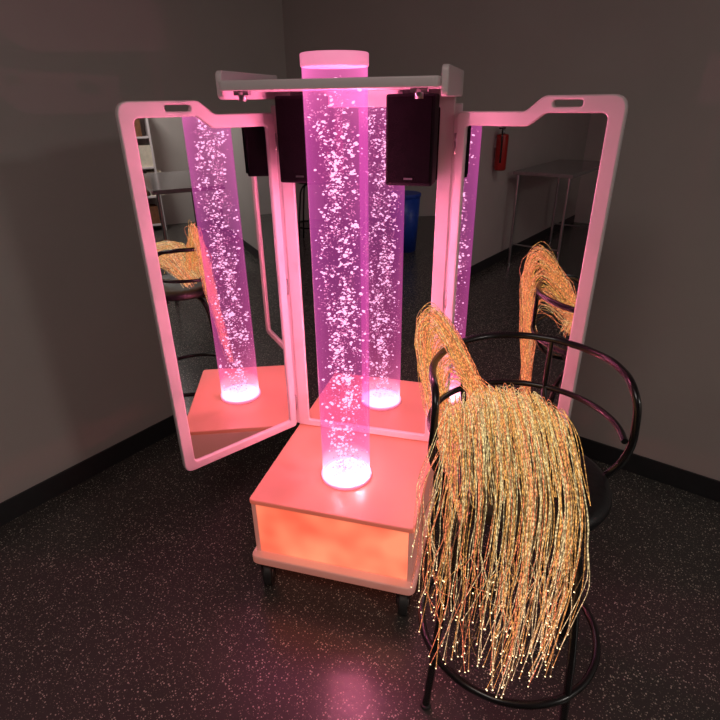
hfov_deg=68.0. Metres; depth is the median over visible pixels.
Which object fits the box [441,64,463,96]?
bracket
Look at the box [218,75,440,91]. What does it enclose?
shelf
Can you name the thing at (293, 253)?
cart
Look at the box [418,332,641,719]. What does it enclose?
bar stool
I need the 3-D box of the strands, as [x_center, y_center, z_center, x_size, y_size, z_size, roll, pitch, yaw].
[0.379,0.542,1.679,0.464,1.341,0.707,-2,26,-3]
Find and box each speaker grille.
[276,98,319,179]
[387,96,432,182]
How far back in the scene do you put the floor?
2.18 m
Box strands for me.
[411,302,590,697]
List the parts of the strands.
crown gold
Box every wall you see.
[0,0,286,502]
[282,0,719,480]
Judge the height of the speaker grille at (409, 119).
0.270 m
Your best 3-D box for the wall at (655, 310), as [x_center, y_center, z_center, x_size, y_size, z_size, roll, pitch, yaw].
[3.099,-0.384,1.269,8.800,3.300,0.100,17,31,33]
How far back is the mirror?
2.22 m
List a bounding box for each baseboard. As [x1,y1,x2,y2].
[0,415,175,525]
[566,432,719,501]
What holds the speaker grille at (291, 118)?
attached to the cart
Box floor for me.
[0,422,719,719]
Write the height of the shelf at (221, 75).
0.080 m
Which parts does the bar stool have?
leg, leg, rail, seat, leg, leg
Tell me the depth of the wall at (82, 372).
2.66 m
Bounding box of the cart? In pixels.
[115,50,627,615]
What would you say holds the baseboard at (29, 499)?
attached to the wall at (82, 372)
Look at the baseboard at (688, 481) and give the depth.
2.91 m
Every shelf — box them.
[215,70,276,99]
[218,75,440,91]
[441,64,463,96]

